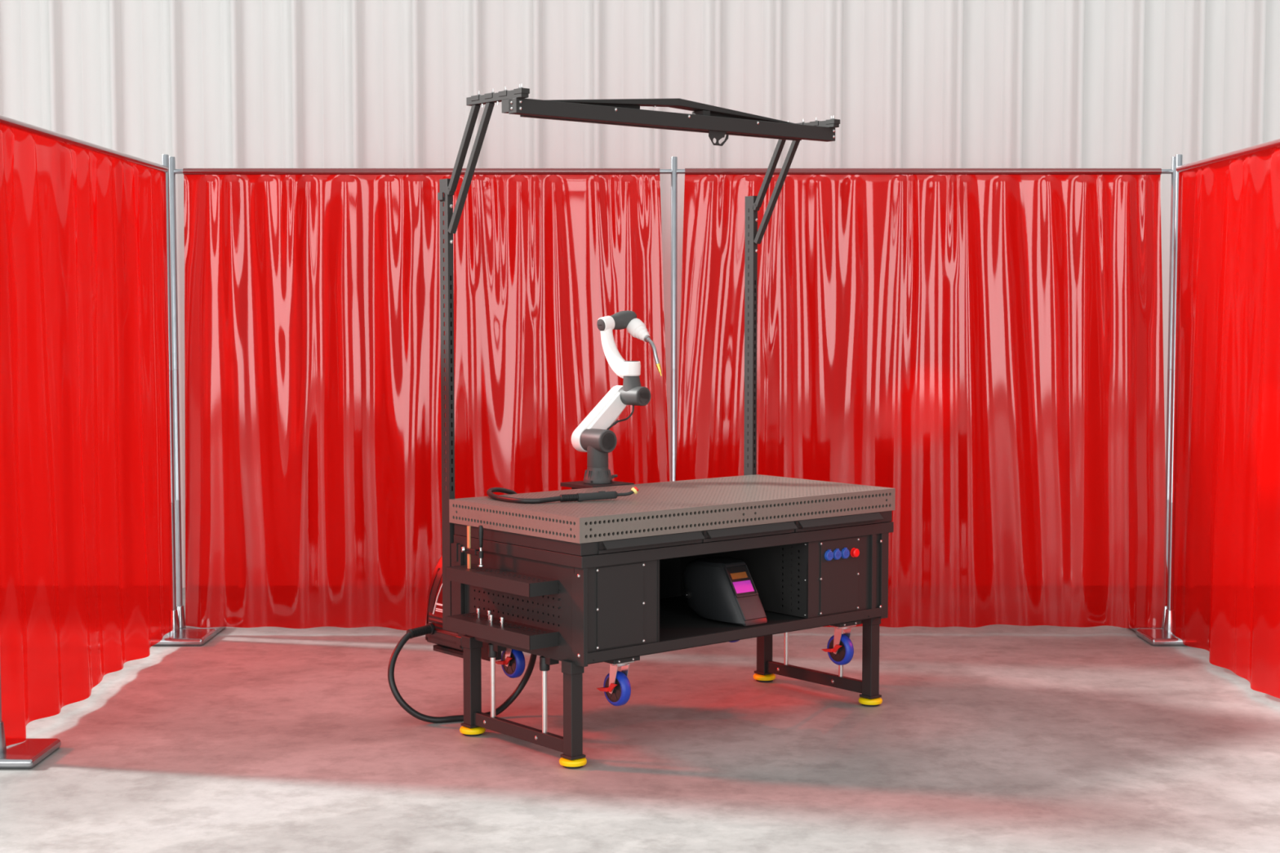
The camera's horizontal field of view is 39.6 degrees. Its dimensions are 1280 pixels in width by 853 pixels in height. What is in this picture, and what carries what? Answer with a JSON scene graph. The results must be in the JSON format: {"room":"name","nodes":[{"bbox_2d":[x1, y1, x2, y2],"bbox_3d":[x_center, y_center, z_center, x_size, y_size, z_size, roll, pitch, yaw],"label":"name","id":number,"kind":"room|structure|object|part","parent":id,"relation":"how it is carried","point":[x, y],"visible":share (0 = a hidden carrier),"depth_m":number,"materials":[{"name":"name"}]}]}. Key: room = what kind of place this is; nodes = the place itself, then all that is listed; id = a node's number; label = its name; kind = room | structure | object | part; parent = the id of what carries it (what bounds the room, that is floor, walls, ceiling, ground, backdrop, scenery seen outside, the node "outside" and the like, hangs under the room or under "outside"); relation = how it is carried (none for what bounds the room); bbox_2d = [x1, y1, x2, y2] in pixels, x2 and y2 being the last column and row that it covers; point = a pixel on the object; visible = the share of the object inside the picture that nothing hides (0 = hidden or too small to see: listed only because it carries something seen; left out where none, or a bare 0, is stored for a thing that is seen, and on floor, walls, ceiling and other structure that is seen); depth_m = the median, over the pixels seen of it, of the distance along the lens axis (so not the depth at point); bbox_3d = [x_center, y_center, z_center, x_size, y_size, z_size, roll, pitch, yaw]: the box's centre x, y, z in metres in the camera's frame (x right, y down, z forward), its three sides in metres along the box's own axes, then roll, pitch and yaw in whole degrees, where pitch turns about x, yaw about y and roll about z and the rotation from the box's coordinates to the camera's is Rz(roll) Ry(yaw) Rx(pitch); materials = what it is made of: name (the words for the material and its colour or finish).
{"room":"metal workshop","nodes":[
{"label":"metal workshop","id":0,"kind":"room"},
{"bbox_2d":[0,587,1279,852],"bbox_3d":[0.000,2.366,-5.910,60.000,0.001,37.900,0,4,0],"label":"floor","id":1,"kind":"structure","parent":0,"point":[993,738],"depth_m":8.04,"materials":[{"name":"concrete"}]},
{"bbox_2d":[0,154,216,768],"bbox_3d":[-2.775,-0.071,9.220,0.360,2.920,3.210,0,4,0],"label":"screen frame","id":2,"kind":"object","parent":1,"relation":"on","point":[27,754],"visible":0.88,"depth_m":10.60,"materials":[{"name":"metal"}]},
{"bbox_3d":[-2.795,1.454,7.910,0.320,0.045,0.400,0,4,0],"label":"plate","id":3,"kind":"part","parent":2,"relation":"part of","materials":[{"name":"metal"}]},
{"bbox_2d":[0,115,173,746],"bbox_3d":[-2.829,-0.056,9.236,0.105,2.817,2.940,0,4,0],"label":"curtain","id":4,"kind":"object","parent":2,"relation":"hanging from","point":[86,575],"visible":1,"depth_m":8.86,"materials":[{"name":"red plastic"}]},
{"bbox_3d":[-2.760,1.272,10.734,0.330,0.045,0.360,0,4,0],"label":"plate","id":5,"kind":"part","parent":2,"relation":"part of","materials":[{"name":"metal"}]},
{"bbox_2d":[433,84,895,768],"bbox_3d":[0.082,-0.079,8.711,2.245,3.002,1.365,-3,5,-40],"label":"table","id":6,"kind":"object","parent":1,"relation":"on","point":[578,584],"visible":0.94,"depth_m":8.29,"materials":[{"name":"grey metal"}]},
{"bbox_2d":[425,555,462,650],"bbox_3d":[-0.757,0.816,8.837,0.541,0.501,0.324,-3,5,-40],"label":"machine","id":7,"kind":"object","parent":6,"relation":"on","point":[451,639],"visible":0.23,"depth_m":8.73,"materials":[{"name":"red metal"}]},
{"bbox_2d":[427,619,442,625],"bbox_3d":[-0.961,0.964,8.682,0.009,0.010,0.255,-3,5,-40],"label":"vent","id":8,"kind":"object","parent":7,"relation":"attached to","point":[435,622],"depth_m":8.73,"materials":[{"name":"red plastic"}]},
{"bbox_2d":[427,614,442,620],"bbox_3d":[-0.962,0.941,8.680,0.009,0.010,0.255,-3,5,-40],"label":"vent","id":9,"kind":"object","parent":7,"relation":"attached to","point":[430,617],"depth_m":8.73,"materials":[{"name":"red plastic"}]},
{"bbox_3d":[-0.911,0.796,8.669,0.085,0.250,0.208,-3,5,-40],"label":"control panel","id":10,"kind":"part","parent":7,"relation":"part of","materials":[{"name":"red plastic"}]},
{"bbox_2d":[429,635,456,644],"bbox_3d":[-0.959,1.041,8.685,0.012,0.012,0.230,-3,5,-40],"label":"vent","id":11,"kind":"object","parent":7,"relation":"attached to","point":[436,639],"depth_m":8.68,"materials":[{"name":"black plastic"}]},
{"bbox_2d":[433,625,457,633],"bbox_3d":[-0.961,0.988,8.684,0.009,0.010,0.255,-3,5,-40],"label":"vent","id":12,"kind":"object","parent":7,"relation":"attached to","point":[438,628],"depth_m":8.70,"materials":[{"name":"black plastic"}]},
{"bbox_2d":[387,622,537,723],"bbox_3d":[-0.866,1.196,8.704,0.744,0.461,0.246,-1,4,-12],"label":"hose","id":13,"kind":"object","parent":7,"relation":"attached to","point":[428,628],"visible":0.9,"depth_m":8.61,"materials":[{"name":"black rubber"}]},
{"bbox_3d":[-0.906,-0.095,8.379,0.030,2.127,0.067,-3,5,-40],"label":"upright post","id":14,"kind":"part","parent":6,"relation":"part of","materials":[{"name":"black metal"}]},
{"bbox_2d":[433,644,481,657],"bbox_3d":[-0.692,1.036,8.778,0.535,0.132,0.380,-3,5,-40],"label":"shelf","id":15,"kind":"object","parent":6,"relation":"attached to","point":[439,648],"depth_m":8.65,"materials":[{"name":"black metal"}]},
{"bbox_3d":[-0.857,0.749,8.360,0.020,0.395,0.080,-3,5,-40],"label":"rail plate","id":16,"kind":"part","parent":6,"relation":"part of","materials":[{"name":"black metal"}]},
{"bbox_3d":[-0.831,0.776,8.367,0.023,0.429,0.065,-3,5,-40],"label":"corner post","id":17,"kind":"part","parent":6,"relation":"part of","materials":[{"name":"black metal"}]},
{"bbox_3d":[-0.787,1.401,8.360,0.080,0.012,0.080,-3,5,-40],"label":"foot plate","id":18,"kind":"part","parent":6,"relation":"part of","materials":[{"name":"black metal"}]},
{"bbox_3d":[-0.787,1.208,8.347,0.062,0.380,0.062,-3,5,-40],"label":"leg","id":19,"kind":"part","parent":6,"relation":"part of","materials":[{"name":"black metal"}]},
{"bbox_2d":[461,524,484,568],"bbox_3d":[-0.762,0.559,8.105,0.147,0.230,0.037,3,5,43],"label":"clamp","id":20,"kind":"object","parent":6,"relation":"on","point":[468,550],"visible":0.93,"depth_m":8.09,"materials":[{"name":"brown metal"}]},
{"bbox_3d":[-0.753,0.576,8.099,0.024,0.036,0.121,-3,5,-40],"label":"sliding arm","id":21,"kind":"part","parent":20,"relation":"part of","materials":[{"name":"black plastic"}]},
{"bbox_3d":[-0.722,0.498,8.056,0.025,0.102,0.025,-3,5,-40],"label":"handle","id":22,"kind":"part","parent":20,"relation":"part of","materials":[{"name":"black plastic"}]},
{"bbox_2d":[476,607,480,617],"bbox_3d":[-0.740,0.860,8.157,0.020,0.058,0.020,-3,5,-40],"label":"bolt","id":23,"kind":"object","parent":6,"relation":"on","point":[478,609],"visible":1,"depth_m":8.15,"materials":[{"name":"metal"}]},
{"bbox_2d":[487,609,491,620],"bbox_3d":[-0.686,0.864,8.098,0.020,0.058,0.020,-3,5,-40],"label":"bolt","id":24,"kind":"object","parent":6,"relation":"on","point":[489,611],"visible":0.71,"depth_m":8.09,"materials":[{"name":"metal"}]},
{"bbox_2d":[488,613,493,624],"bbox_3d":[-0.667,0.871,7.982,0.020,0.058,0.020,-3,5,-40],"label":"bolt","id":25,"kind":"object","parent":6,"relation":"on","point":[491,615],"visible":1,"depth_m":7.98,"materials":[{"name":"metal"}]},
{"bbox_3d":[-0.680,1.200,8.221,0.025,0.288,0.025,-3,5,-40],"label":"lift rod","id":26,"kind":"part","parent":6,"relation":"part of","materials":[{"name":"metal"}]},
{"bbox_3d":[-0.642,-1.475,7.971,0.040,0.037,0.427,-3,5,-40],"label":"arm","id":27,"kind":"part","parent":6,"relation":"part of","materials":[{"name":"grey paint"}]},
{"bbox_2d":[499,616,504,626],"bbox_3d":[-0.613,0.875,7.917,0.020,0.058,0.020,-3,5,-40],"label":"bolt","id":28,"kind":"object","parent":6,"relation":"on","point":[502,618],"visible":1,"depth_m":7.91,"materials":[{"name":"metal"}]},
{"bbox_2d":[445,612,558,649],"bbox_3d":[-0.625,0.918,7.993,0.158,0.062,0.650,-3,5,-40],"label":"tray","id":29,"kind":"object","parent":6,"relation":"on","point":[527,633],"depth_m":7.91,"materials":[{"name":"black metal"}]},
{"bbox_2d":[445,564,558,597],"bbox_3d":[-0.625,0.689,7.978,0.158,0.060,0.650,-3,5,-40],"label":"shelf","id":30,"kind":"object","parent":6,"relation":"on","point":[507,578],"depth_m":7.90,"materials":[{"name":"black metal"}]},
{"bbox_3d":[-0.539,1.385,8.063,0.034,0.060,0.709,-3,5,-40],"label":"cross rail","id":31,"kind":"part","parent":6,"relation":"part of","materials":[{"name":"black metal"}]},
{"bbox_3d":[-0.424,1.220,7.916,0.025,0.288,0.025,-3,5,-40],"label":"lift rod","id":32,"kind":"part","parent":6,"relation":"part of","materials":[{"name":"metal"}]},
{"bbox_2d":[486,486,638,503],"bbox_3d":[-0.420,0.400,8.357,0.711,0.235,0.449,2,4,31],"label":"torch","id":33,"kind":"object","parent":6,"relation":"on","point":[603,495],"visible":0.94,"depth_m":8.27,"materials":[{"name":"black rubber"}]},
{"bbox_3d":[-0.293,1.440,7.769,0.080,0.012,0.080,-3,5,-40],"label":"foot plate","id":34,"kind":"part","parent":6,"relation":"part of","materials":[{"name":"black metal"}]},
{"bbox_3d":[-0.293,1.246,7.757,0.062,0.380,0.062,-3,5,-40],"label":"leg","id":35,"kind":"part","parent":6,"relation":"part of","materials":[{"name":"black metal"}]},
{"bbox_3d":[-0.110,0.710,8.990,1.913,0.377,0.010,-3,5,-40],"label":"panel","id":36,"kind":"part","parent":6,"relation":"part of","materials":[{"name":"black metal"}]},
{"bbox_3d":[-0.260,0.820,7.686,0.023,0.429,0.085,-3,5,-40],"label":"corner post","id":37,"kind":"part","parent":6,"relation":"part of","materials":[{"name":"black metal"}]},
{"bbox_3d":[-0.220,0.298,9.113,0.270,0.019,0.270,-3,5,-40],"label":"robot plate","id":38,"kind":"part","parent":6,"relation":"part of","materials":[{"name":"black metal"}]},
{"bbox_3d":[-0.173,0.516,7.684,0.012,0.030,0.006,-3,5,-40],"label":"drawer","id":39,"kind":"part","parent":6,"relation":"part of","materials":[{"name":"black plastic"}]},
{"bbox_2d":[571,310,662,484],"bbox_3d":[-0.132,-0.162,9.254,0.507,0.882,0.343,-3,5,-40],"label":"robot arm","id":40,"kind":"object","parent":6,"relation":"on","point":[593,436],"visible":1,"depth_m":9.20,"materials":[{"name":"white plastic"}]},
{"bbox_3d":[-0.202,-0.041,9.244,0.354,0.338,0.078,-3,5,-40],"label":"arm","id":41,"kind":"part","parent":40,"relation":"part of"},
{"bbox_3d":[-0.166,-0.054,9.213,0.307,0.288,0.030,-3,5,-40],"label":"arm","id":42,"kind":"part","parent":40,"relation":"part of"},
{"bbox_3d":[-0.085,0.786,7.790,0.261,0.358,0.005,-3,5,-40],"label":"panel","id":43,"kind":"part","parent":6,"relation":"part of","materials":[{"name":"black metal"}]},
{"bbox_3d":[-0.092,1.049,7.897,0.100,0.019,0.090,-3,5,-40],"label":"plate","id":44,"kind":"part","parent":6,"relation":"part of","materials":[{"name":"metal"}]},
{"bbox_3d":[0.047,0.513,7.874,0.595,0.052,0.012,-3,5,-40],"label":"drawer","id":45,"kind":"part","parent":6,"relation":"part of","materials":[{"name":"black metal"}]},
{"bbox_3d":[0.161,-1.480,8.542,1.760,0.100,0.083,-3,5,-40],"label":"gusset panel","id":46,"kind":"part","parent":6,"relation":"part of","materials":[{"name":"grey paint"}]},
{"bbox_3d":[0.193,0.464,8.627,1.973,0.056,0.969,-3,5,-40],"label":"frame","id":47,"kind":"part","parent":6,"relation":"part of","materials":[{"name":"black metal"}]},
{"bbox_3d":[0.196,0.519,8.630,1.978,0.052,0.980,-3,5,-40],"label":"rail","id":48,"kind":"part","parent":6,"relation":"part of","materials":[{"name":"black metal"}]},
{"bbox_3d":[0.182,0.939,8.634,1.880,0.045,0.961,-3,5,-40],"label":"rail","id":49,"kind":"part","parent":6,"relation":"part of","materials":[{"name":"black metal"}]},
{"bbox_3d":[0.382,-1.397,8.623,0.127,0.070,0.006,-3,5,-40],"label":"hook plate","id":50,"kind":"part","parent":6,"relation":"part of","materials":[{"name":"grey paint"}]},
{"bbox_2d":[682,556,767,626],"bbox_3d":[0.406,0.782,8.545,0.270,0.287,0.449,-3,5,-40],"label":"helmet","id":51,"kind":"object","parent":6,"relation":"on","point":[719,588],"visible":1,"depth_m":8.45,"materials":[{"name":"black plastic"}]},
{"bbox_3d":[0.230,0.811,8.563,0.015,0.040,0.040,-3,5,-40],"label":"headgear knob","id":52,"kind":"part","parent":51,"relation":"part of","materials":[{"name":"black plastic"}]},
{"bbox_3d":[0.479,0.737,8.461,0.136,0.130,0.085,-3,5,-40],"label":"visor frame","id":53,"kind":"part","parent":51,"relation":"part of","materials":[{"name":"black plastic"}]},
{"bbox_3d":[0.185,0.965,8.653,1.913,0.014,0.920,-3,5,-40],"label":"underside panel","id":54,"kind":"part","parent":6,"relation":"part of","materials":[{"name":"black metal"}]},
{"bbox_3d":[0.507,0.488,8.257,0.578,0.052,0.012,-3,5,-40],"label":"drawer","id":55,"kind":"part","parent":6,"relation":"part of","materials":[{"name":"black metal"}]},
{"bbox_3d":[0.599,-0.177,9.634,0.030,2.129,0.067,-3,5,-40],"label":"upright post","id":56,"kind":"part","parent":6,"relation":"part of","materials":[{"name":"black metal"}]},
{"bbox_3d":[0.670,1.323,9.576,0.080,0.012,0.080,-3,5,-40],"label":"foot plate","id":57,"kind":"part","parent":6,"relation":"part of","materials":[{"name":"black metal"}]},
{"bbox_3d":[0.670,1.130,9.563,0.062,0.380,0.062,-3,5,-40],"label":"leg","id":58,"kind":"part","parent":6,"relation":"part of","materials":[{"name":"black metal"}]},
{"bbox_3d":[0.778,1.122,9.437,0.025,0.288,0.025,-3,5,-40],"label":"lift rod","id":59,"kind":"part","parent":6,"relation":"part of","materials":[{"name":"metal"}]},
{"bbox_3d":[0.920,0.719,9.256,0.006,0.429,0.815,-3,5,-40],"label":"panel","id":60,"kind":"part","parent":6,"relation":"part of","materials":[{"name":"black metal"}]},
{"bbox_3d":[0.918,1.306,9.279,0.034,0.060,0.709,-3,5,-40],"label":"cross rail","id":61,"kind":"part","parent":6,"relation":"part of","materials":[{"name":"black metal"}]},
{"bbox_3d":[0.865,-1.556,9.228,0.040,0.037,0.427,-3,5,-40],"label":"arm","id":62,"kind":"part","parent":6,"relation":"part of","materials":[{"name":"grey paint"}]},
{"bbox_2d":[824,549,833,560],"bbox_3d":[0.916,0.623,8.605,0.051,0.055,0.015,-3,5,-40],"label":"socket","id":63,"kind":"object","parent":6,"relation":"attached to","point":[828,553],"depth_m":8.60,"materials":[{"name":"blue plastic"}]},
{"bbox_2d":[832,548,841,559],"bbox_3d":[0.959,0.621,8.641,0.051,0.055,0.015,-3,5,-40],"label":"socket","id":64,"kind":"object","parent":6,"relation":"attached to","point":[837,553],"depth_m":8.63,"materials":[{"name":"blue plastic"}]},
{"bbox_3d":[0.962,0.464,8.636,0.588,0.052,0.012,-3,5,-40],"label":"drawer","id":65,"kind":"part","parent":6,"relation":"part of","materials":[{"name":"black metal"}]},
{"bbox_3d":[0.973,0.729,8.672,0.261,0.358,0.005,-3,5,-40],"label":"panel","id":66,"kind":"part","parent":6,"relation":"part of","materials":[{"name":"black metal"}]},
{"bbox_3d":[1.034,1.141,9.132,0.025,0.288,0.025,-3,5,-40],"label":"lift rod","id":67,"kind":"part","parent":6,"relation":"part of","materials":[{"name":"metal"}]},
{"bbox_3d":[1.005,0.990,8.812,0.100,0.019,0.090,-3,5,-40],"label":"plate","id":68,"kind":"part","parent":6,"relation":"part of","materials":[{"name":"metal"}]},
{"bbox_2d":[840,547,849,558],"bbox_3d":[1.003,0.618,8.678,0.051,0.055,0.015,-3,5,-40],"label":"socket","id":69,"kind":"object","parent":6,"relation":"attached to","point":[845,552],"depth_m":8.67,"materials":[{"name":"blue plastic"}]},
{"bbox_3d":[1.165,1.168,8.973,0.062,0.380,0.062,-3,5,-40],"label":"leg","id":70,"kind":"part","parent":6,"relation":"part of","materials":[{"name":"black metal"}]},
{"bbox_3d":[1.165,1.361,8.986,0.080,0.012,0.080,-3,5,-40],"label":"foot plate","id":71,"kind":"part","parent":6,"relation":"part of","materials":[{"name":"black metal"}]},
{"bbox_3d":[1.195,0.742,8.899,0.050,0.429,0.085,-3,5,-40],"label":"corner post","id":72,"kind":"part","parent":6,"relation":"part of","materials":[{"name":"black metal"}]},
{"bbox_2d":[168,156,1175,634],"bbox_3d":[0.198,-0.179,10.901,6.245,2.920,0.380,0,4,0],"label":"screen frame","id":73,"kind":"object","parent":1,"relation":"on","point":[673,171],"visible":0.56,"depth_m":10.83,"materials":[{"name":"metal"}]},
{"bbox_3d":[-2.760,1.252,11.051,0.330,0.045,0.265,0,4,0],"label":"plate","id":74,"kind":"part","parent":73,"relation":"part of","materials":[{"name":"metal"}]},
{"bbox_3d":[-1.314,-1.546,10.773,3.015,0.029,0.029,0,4,0],"label":"rail","id":75,"kind":"part","parent":73,"relation":"part of","materials":[{"name":"metal"}]},
{"bbox_2d":[182,168,669,630],"bbox_3d":[-1.295,-0.159,10.835,3.010,2.816,0.095,0,4,0],"label":"curtain","id":76,"kind":"object","parent":73,"relation":"hanging from","point":[313,316],"visible":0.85,"depth_m":10.84,"materials":[{"name":"red plastic"}]},
{"bbox_2d":[675,168,1167,628],"bbox_3d":[1.721,-0.161,10.852,3.058,2.815,0.062,0,4,0],"label":"curtain","id":77,"kind":"object","parent":73,"relation":"hanging from","point":[984,347],"visible":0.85,"depth_m":10.84,"materials":[{"name":"red plastic"}]},
{"bbox_3d":[1.724,-1.546,10.773,3.006,0.029,0.029,0,4,0],"label":"rail","id":78,"kind":"part","parent":73,"relation":"part of","materials":[{"name":"metal"}]},
{"bbox_3d":[3.190,1.252,11.051,0.260,0.045,0.265,0,4,0],"label":"plate","id":79,"kind":"part","parent":73,"relation":"part of","materials":[{"name":"metal"}]},
{"bbox_2d":[1136,154,1185,645],"bbox_3d":[3.190,-0.071,9.220,0.320,2.920,3.210,0,4,0],"label":"screen frame","id":80,"kind":"object","parent":1,"relation":"on","point":[1155,637],"visible":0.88,"depth_m":10.69,"materials":[{"name":"metal"}]},
{"bbox_3d":[3.180,1.272,10.734,0.280,0.045,0.360,0,4,0],"label":"plate","id":81,"kind":"part","parent":80,"relation":"part of","materials":[{"name":"metal"}]},
{"bbox_2d":[1170,138,1279,698],"bbox_3d":[3.206,-0.059,9.235,0.114,2.811,2.940,0,4,0],"label":"curtain","id":82,"kind":"object","parent":80,"relation":"hanging from","point":[1225,570],"visible":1,"depth_m":9.64,"materials":[{"name":"red plastic"}]},
{"bbox_2d":[0,0,1279,587],"bbox_3d":[-0.692,-2.584,12.606,19.667,7.500,0.108,0,4,0],"label":"wall","id":83,"kind":"structure","parent":0,"point":[198,83],"depth_m":12.66,"materials":[{"name":"white metal"}]}
]}

